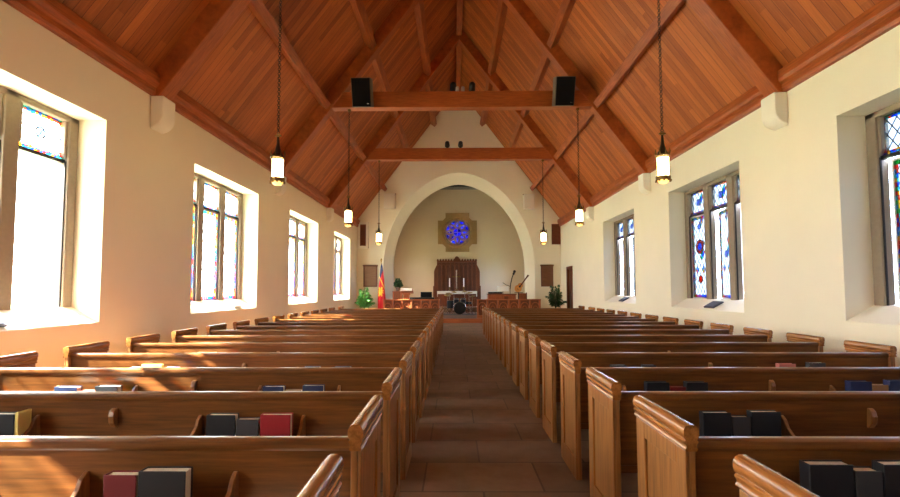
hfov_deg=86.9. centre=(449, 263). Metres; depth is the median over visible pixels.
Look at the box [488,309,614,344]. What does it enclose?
pew
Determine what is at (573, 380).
pew
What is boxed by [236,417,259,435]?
hymnal
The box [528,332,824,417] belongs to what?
pew
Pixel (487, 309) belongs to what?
pew
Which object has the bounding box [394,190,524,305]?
wall
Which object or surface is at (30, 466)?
pew
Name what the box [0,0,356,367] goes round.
wall
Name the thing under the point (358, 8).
purlin
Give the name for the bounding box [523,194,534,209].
wall speaker
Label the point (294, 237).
window
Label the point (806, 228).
wall
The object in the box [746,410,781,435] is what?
hymnal
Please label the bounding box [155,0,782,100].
roof truss
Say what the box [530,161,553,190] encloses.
purlin
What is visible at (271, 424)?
hymnal
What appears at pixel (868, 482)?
hymnal
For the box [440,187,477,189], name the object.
trim
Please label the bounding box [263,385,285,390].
hymnal
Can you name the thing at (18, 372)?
pew
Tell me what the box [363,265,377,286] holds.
hymn board
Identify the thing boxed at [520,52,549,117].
purlin
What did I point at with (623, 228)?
window
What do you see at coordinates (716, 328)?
pew
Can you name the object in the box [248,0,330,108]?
purlin
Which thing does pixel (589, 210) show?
corbel
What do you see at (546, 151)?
roof truss
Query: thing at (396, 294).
plant stand
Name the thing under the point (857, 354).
pew
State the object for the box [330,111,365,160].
purlin
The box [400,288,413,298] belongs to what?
lectern
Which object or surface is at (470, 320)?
step
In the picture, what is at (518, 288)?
guitar
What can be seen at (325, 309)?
pew
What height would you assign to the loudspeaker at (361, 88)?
0.854 m
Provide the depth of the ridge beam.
20.22 m
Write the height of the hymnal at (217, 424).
0.196 m
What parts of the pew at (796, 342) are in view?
panel, cap moulding, rail, backrest, panel, cap moulding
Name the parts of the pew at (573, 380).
cap moulding, panel, rail, backrest, rail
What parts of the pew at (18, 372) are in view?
cap moulding, panel, backrest, rail, panel, cap moulding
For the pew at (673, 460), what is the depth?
2.02 m
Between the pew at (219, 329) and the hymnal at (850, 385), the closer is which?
the hymnal at (850, 385)
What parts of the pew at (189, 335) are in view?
cap moulding, backrest, rail, cap moulding, panel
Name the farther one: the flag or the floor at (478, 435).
the flag
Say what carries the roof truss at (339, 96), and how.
attached to the wall at (132, 256)
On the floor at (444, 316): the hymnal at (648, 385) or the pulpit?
the pulpit
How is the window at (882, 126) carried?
in the wall at (806, 228)
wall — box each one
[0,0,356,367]
[357,111,560,307]
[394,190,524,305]
[560,25,899,366]
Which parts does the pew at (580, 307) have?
panel, rail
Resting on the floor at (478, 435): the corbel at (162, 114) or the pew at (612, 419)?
the pew at (612, 419)
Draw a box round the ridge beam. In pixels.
[456,0,462,90]
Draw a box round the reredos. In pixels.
[433,256,480,305]
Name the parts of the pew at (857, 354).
cap moulding, panel, backrest, rail, panel, cap moulding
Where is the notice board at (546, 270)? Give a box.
[540,265,553,286]
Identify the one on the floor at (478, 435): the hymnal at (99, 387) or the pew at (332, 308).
the pew at (332, 308)
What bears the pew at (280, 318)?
on the floor at (478, 435)
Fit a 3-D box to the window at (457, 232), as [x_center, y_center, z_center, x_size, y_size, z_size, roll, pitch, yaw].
[0.470,-1.974,30.114,2.470,2.470,0.190,0,-3,1]
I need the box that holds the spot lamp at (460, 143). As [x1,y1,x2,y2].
[458,141,462,147]
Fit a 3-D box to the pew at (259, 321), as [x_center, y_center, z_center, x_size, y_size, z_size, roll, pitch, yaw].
[-2.071,1.571,9.545,3.563,0.951,0.674,0,-3,1]
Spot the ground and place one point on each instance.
(36, 303)
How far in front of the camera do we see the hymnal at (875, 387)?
3.70 m
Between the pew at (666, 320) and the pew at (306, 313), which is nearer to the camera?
the pew at (666, 320)
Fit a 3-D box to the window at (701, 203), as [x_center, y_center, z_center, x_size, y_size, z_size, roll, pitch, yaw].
[6.181,-0.531,10.705,0.261,2.800,3.060,0,-3,1]
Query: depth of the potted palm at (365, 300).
23.50 m
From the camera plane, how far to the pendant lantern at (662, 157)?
8.07 m
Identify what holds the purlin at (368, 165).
attached to the roof truss at (546, 151)
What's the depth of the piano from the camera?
23.65 m
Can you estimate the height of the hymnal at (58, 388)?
0.176 m
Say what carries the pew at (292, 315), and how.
on the floor at (478, 435)
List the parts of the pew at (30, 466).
rail, backrest, panel, cap moulding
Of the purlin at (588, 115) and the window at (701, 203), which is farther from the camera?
the purlin at (588, 115)
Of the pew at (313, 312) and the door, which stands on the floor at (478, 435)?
the pew at (313, 312)
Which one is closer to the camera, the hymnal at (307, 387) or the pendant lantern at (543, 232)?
the hymnal at (307, 387)
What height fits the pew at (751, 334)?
0.951 m
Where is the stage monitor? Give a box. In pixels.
[421,292,431,296]
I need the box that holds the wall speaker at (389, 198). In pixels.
[384,193,395,208]
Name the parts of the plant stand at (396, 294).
panel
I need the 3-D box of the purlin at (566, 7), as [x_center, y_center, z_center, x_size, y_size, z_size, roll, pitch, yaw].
[2.916,-6.471,11.076,0.325,0.312,5.210,0,-3,1]
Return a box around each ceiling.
[58,0,456,218]
[448,185,469,186]
[460,0,880,217]
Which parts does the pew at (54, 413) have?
backrest, rail, panel, cap moulding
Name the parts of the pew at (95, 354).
panel, cap moulding, backrest, rail, cap moulding, panel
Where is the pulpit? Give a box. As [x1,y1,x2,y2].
[487,294,516,298]
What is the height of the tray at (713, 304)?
0.147 m
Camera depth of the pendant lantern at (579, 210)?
13.51 m
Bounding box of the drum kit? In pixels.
[444,291,474,314]
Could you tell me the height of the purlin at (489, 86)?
0.312 m
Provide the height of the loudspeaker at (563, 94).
0.854 m
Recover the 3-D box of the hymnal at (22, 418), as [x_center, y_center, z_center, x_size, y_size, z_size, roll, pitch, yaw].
[-2.597,1.002,2.887,0.018,0.211,0.090,0,-3,1]
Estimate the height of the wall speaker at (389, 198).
0.810 m
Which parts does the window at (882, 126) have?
pane, casement pane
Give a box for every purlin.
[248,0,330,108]
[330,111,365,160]
[349,0,375,49]
[365,162,386,190]
[372,54,398,117]
[395,120,408,147]
[414,0,430,75]
[425,79,436,126]
[480,79,492,125]
[488,0,507,75]
[508,119,522,147]
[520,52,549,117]
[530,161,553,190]
[547,0,575,48]
[554,110,593,159]
[593,0,685,107]
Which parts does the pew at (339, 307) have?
rail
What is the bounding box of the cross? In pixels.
[452,270,460,290]
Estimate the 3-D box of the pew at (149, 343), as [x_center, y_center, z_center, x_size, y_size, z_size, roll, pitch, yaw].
[-2.107,1.372,5.881,3.563,0.951,0.674,0,-3,1]
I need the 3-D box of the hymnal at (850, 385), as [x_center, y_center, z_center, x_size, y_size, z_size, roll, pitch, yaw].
[3.213,1.033,3.732,0.165,0.216,0.060,0,-3,1]
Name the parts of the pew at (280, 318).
cap moulding, rail, backrest, panel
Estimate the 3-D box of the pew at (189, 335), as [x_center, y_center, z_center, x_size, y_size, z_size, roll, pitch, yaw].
[-2.098,1.421,6.797,3.563,0.951,0.674,0,-3,1]
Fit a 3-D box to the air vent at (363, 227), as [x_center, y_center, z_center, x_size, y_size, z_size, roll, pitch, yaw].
[-4.564,-1.489,24.934,0.570,1.390,0.119,0,-3,1]
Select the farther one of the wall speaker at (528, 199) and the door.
the wall speaker at (528, 199)
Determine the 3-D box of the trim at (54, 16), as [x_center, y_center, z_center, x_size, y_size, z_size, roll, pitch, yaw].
[-4.955,-2.876,10.836,0.140,0.385,28.428,0,-3,1]
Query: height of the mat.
0.006 m
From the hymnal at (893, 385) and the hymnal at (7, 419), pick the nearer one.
the hymnal at (7, 419)
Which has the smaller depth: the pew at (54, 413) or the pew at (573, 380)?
the pew at (54, 413)
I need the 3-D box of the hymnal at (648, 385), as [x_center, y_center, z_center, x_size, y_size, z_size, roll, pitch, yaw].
[1.634,1.040,3.749,0.176,0.211,0.065,0,-3,1]
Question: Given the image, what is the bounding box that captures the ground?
[11,301,897,306]
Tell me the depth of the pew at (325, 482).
1.49 m
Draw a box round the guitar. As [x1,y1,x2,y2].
[514,275,528,298]
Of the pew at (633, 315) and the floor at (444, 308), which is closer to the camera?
the pew at (633, 315)
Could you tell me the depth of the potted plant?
24.13 m
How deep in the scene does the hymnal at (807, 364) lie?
4.62 m
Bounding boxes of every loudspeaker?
[351,78,373,107]
[552,76,575,105]
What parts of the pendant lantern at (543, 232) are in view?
chain, lamp shade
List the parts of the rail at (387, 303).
panel, panel, panel, rail, panel, panel, panel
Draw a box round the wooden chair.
[519,293,526,298]
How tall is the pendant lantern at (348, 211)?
3.434 m
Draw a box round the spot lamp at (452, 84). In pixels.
[450,82,455,90]
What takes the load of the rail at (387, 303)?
on the floor at (444, 316)
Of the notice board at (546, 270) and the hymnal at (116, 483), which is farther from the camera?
the notice board at (546, 270)
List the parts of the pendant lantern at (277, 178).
lamp shade, lamp shade, crown, chain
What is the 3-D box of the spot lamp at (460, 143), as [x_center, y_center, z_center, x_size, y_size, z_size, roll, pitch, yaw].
[0.427,-4.805,19.257,0.200,0.300,0.297,0,-3,1]
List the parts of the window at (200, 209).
casement pane, casement pane, pane, casement pane, pane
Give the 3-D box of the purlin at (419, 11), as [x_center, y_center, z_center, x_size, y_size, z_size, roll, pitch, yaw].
[-0.952,-7.892,16.700,0.325,0.312,5.150,0,-3,1]
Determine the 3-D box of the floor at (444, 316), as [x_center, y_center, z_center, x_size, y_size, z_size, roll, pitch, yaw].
[0.473,2.990,25.912,12.070,0.490,8.720,0,-3,1]
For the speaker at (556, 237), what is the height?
1.070 m
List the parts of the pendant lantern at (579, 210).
chain, lamp shade, crown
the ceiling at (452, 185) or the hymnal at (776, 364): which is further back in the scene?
the ceiling at (452, 185)
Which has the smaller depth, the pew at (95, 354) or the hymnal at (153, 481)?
the hymnal at (153, 481)
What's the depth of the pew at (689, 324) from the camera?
8.41 m
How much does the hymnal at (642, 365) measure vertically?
0.201 m
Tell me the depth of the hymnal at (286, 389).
3.78 m
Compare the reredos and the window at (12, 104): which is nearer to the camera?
the window at (12, 104)
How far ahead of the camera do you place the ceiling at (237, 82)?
11.79 m
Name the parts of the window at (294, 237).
casement pane, pane, casement pane, pane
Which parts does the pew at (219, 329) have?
cap moulding, backrest, rail, panel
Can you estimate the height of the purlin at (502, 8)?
0.312 m
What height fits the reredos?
3.120 m
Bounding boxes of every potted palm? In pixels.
[355,287,374,307]
[545,285,566,307]
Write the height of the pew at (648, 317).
0.951 m
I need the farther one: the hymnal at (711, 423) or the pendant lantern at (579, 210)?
the pendant lantern at (579, 210)
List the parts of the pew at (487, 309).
panel, rail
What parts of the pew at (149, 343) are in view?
panel, cap moulding, backrest, rail, cap moulding, panel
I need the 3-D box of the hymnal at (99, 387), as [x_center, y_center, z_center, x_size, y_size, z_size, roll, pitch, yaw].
[-2.725,1.065,3.788,0.181,0.183,0.060,0,-3,1]
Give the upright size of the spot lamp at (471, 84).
0.300 m
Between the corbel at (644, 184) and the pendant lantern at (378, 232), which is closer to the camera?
the corbel at (644, 184)
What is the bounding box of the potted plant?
[393,278,402,290]
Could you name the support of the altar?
on the floor at (444, 308)
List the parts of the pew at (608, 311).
panel, rail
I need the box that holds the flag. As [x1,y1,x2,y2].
[378,258,385,307]
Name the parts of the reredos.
cornice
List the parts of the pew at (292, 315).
cap moulding, rail, panel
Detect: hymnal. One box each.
[0,412,15,435]
[14,409,31,435]
[54,386,81,390]
[95,385,122,390]
[103,470,139,496]
[138,466,192,496]
[141,364,163,366]
[206,413,238,435]
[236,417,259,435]
[260,413,292,435]
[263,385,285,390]
[284,389,302,390]
[303,384,324,390]
[609,364,626,366]
[641,364,655,366]
[644,381,669,390]
[669,386,685,390]
[683,381,707,390]
[699,411,731,435]
[731,415,750,435]
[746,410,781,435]
[775,363,795,366]
[799,460,854,496]
[805,362,825,366]
[845,380,871,390]
[853,466,882,496]
[871,460,899,496]
[872,384,888,390]
[883,380,899,390]
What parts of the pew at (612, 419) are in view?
cap moulding, panel, rail, backrest, rail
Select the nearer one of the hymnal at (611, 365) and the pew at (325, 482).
the pew at (325, 482)
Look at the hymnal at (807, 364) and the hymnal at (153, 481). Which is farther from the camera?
the hymnal at (807, 364)
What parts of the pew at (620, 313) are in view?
panel, rail, cap moulding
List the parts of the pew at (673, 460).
cap moulding, panel, backrest, rail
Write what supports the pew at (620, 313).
on the floor at (478, 435)
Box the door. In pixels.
[566,266,572,307]
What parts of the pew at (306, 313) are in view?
cap moulding, rail, panel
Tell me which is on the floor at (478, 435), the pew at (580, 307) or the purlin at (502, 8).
the pew at (580, 307)
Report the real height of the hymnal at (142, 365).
0.211 m
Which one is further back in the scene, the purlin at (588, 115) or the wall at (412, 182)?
the wall at (412, 182)
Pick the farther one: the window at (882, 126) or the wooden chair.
the wooden chair
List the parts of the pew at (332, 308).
rail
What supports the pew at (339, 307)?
on the floor at (478, 435)
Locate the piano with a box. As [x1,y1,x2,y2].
[410,297,433,298]
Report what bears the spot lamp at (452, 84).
attached to the roof truss at (339, 96)
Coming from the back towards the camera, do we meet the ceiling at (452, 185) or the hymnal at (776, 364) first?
the ceiling at (452, 185)
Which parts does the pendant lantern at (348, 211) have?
lamp shade, crown, chain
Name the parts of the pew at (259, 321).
cap moulding, backrest, rail, panel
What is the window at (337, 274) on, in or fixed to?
in the wall at (132, 256)
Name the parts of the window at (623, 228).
pane, pane, casement pane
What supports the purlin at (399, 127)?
attached to the roof truss at (546, 151)
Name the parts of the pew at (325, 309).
rail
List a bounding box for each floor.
[380,323,637,496]
[440,306,486,311]
[443,312,476,318]
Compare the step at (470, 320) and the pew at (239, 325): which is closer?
the pew at (239, 325)
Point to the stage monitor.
(423, 294)
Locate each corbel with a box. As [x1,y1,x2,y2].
[150,96,174,133]
[275,176,286,195]
[326,208,333,221]
[586,207,593,221]
[638,173,650,194]
[761,92,787,130]
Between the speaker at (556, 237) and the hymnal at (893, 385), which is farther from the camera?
the speaker at (556, 237)
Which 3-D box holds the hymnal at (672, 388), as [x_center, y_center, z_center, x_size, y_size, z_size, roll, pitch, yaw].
[1.790,1.056,3.740,0.119,0.176,0.050,0,-3,1]
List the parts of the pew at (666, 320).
panel, rail, backrest, cap moulding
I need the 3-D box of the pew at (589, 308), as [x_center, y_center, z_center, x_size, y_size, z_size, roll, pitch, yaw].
[2.816,1.858,14.994,3.422,0.951,0.674,0,-3,1]
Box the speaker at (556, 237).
[551,224,560,243]
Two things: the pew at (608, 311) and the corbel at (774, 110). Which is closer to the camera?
the corbel at (774, 110)
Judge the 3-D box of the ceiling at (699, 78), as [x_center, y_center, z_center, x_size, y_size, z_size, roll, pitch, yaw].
[3.344,-6.266,10.790,6.085,8.325,28.730,0,-3,1]
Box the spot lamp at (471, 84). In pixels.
[469,82,474,90]
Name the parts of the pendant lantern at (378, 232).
lamp shade, chain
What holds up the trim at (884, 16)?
attached to the wall at (806, 228)
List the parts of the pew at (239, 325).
cap moulding, backrest, rail, panel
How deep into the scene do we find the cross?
29.17 m
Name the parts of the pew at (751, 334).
panel, cap moulding, backrest, rail, cap moulding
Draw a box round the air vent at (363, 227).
[357,222,368,247]
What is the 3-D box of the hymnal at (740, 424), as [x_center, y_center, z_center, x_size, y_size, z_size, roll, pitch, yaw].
[1.724,1.002,2.827,0.106,0.186,0.055,0,-3,1]
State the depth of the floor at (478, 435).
4.79 m
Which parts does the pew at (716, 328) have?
cap moulding, panel, backrest, rail, cap moulding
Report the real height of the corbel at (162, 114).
0.552 m
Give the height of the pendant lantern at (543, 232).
3.434 m
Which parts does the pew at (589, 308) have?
panel, rail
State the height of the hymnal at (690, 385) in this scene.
0.211 m
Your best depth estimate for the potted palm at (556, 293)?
22.90 m
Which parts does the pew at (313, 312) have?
rail, panel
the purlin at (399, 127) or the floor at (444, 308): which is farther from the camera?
the floor at (444, 308)
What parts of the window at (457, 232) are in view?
roll moulding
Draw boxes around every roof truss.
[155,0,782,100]
[282,0,647,175]
[328,30,591,207]
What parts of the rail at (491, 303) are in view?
post, panel, panel, panel, rail, panel, panel, panel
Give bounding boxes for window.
[0,85,78,309]
[191,173,242,300]
[289,216,306,296]
[334,235,341,294]
[438,213,476,251]
[614,214,635,295]
[684,170,743,299]
[865,102,899,305]
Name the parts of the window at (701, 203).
pane, casement pane, pane, casement pane, pane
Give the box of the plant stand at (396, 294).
[392,291,402,298]
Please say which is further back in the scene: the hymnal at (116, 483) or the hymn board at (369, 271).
the hymn board at (369, 271)
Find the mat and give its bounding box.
[443,314,476,314]
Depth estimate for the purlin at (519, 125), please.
21.41 m
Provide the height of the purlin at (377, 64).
0.312 m
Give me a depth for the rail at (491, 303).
21.73 m
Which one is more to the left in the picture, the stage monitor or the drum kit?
the stage monitor
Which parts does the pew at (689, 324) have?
cap moulding, panel, rail, backrest, cap moulding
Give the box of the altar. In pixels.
[437,291,476,306]
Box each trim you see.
[2,0,359,226]
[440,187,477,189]
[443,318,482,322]
[557,0,899,225]
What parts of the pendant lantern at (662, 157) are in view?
chain, lamp shade, crown, lamp shade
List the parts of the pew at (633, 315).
panel, rail, backrest, cap moulding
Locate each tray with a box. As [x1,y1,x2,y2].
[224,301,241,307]
[704,301,723,307]
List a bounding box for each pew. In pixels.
[0,351,412,479]
[0,367,401,496]
[0,395,382,496]
[63,340,419,442]
[126,333,424,417]
[171,327,428,399]
[206,323,431,385]
[233,320,433,375]
[254,317,435,366]
[272,315,437,359]
[287,313,438,353]
[296,454,343,496]
[300,311,439,347]
[311,309,440,343]
[320,308,441,339]
[329,307,442,310]
[338,306,443,334]
[482,306,584,334]
[484,307,594,337]
[486,308,604,341]
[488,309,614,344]
[491,311,626,348]
[493,312,641,353]
[497,314,658,359]
[501,316,678,366]
[505,319,702,375]
[511,323,733,385]
[518,327,772,399]
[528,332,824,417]
[540,340,896,442]
[558,351,899,479]
[586,367,899,496]
[633,395,899,496]
[733,454,819,496]
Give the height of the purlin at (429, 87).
0.312 m
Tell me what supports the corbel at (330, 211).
attached to the wall at (132, 256)
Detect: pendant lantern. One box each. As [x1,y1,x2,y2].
[269,0,285,185]
[344,109,352,226]
[375,160,381,244]
[540,160,546,243]
[575,108,583,225]
[655,0,671,183]
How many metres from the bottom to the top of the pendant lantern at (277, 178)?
3.434 m
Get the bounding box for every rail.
[383,299,439,307]
[477,299,540,317]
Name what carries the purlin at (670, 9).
hanging from the ceiling at (699, 78)
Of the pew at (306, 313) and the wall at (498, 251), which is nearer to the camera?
the pew at (306, 313)
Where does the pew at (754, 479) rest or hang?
on the floor at (478, 435)
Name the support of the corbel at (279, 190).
attached to the wall at (132, 256)
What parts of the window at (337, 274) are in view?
casement pane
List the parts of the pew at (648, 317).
panel, backrest, rail, cap moulding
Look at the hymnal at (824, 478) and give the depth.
1.89 m
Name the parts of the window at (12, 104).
pane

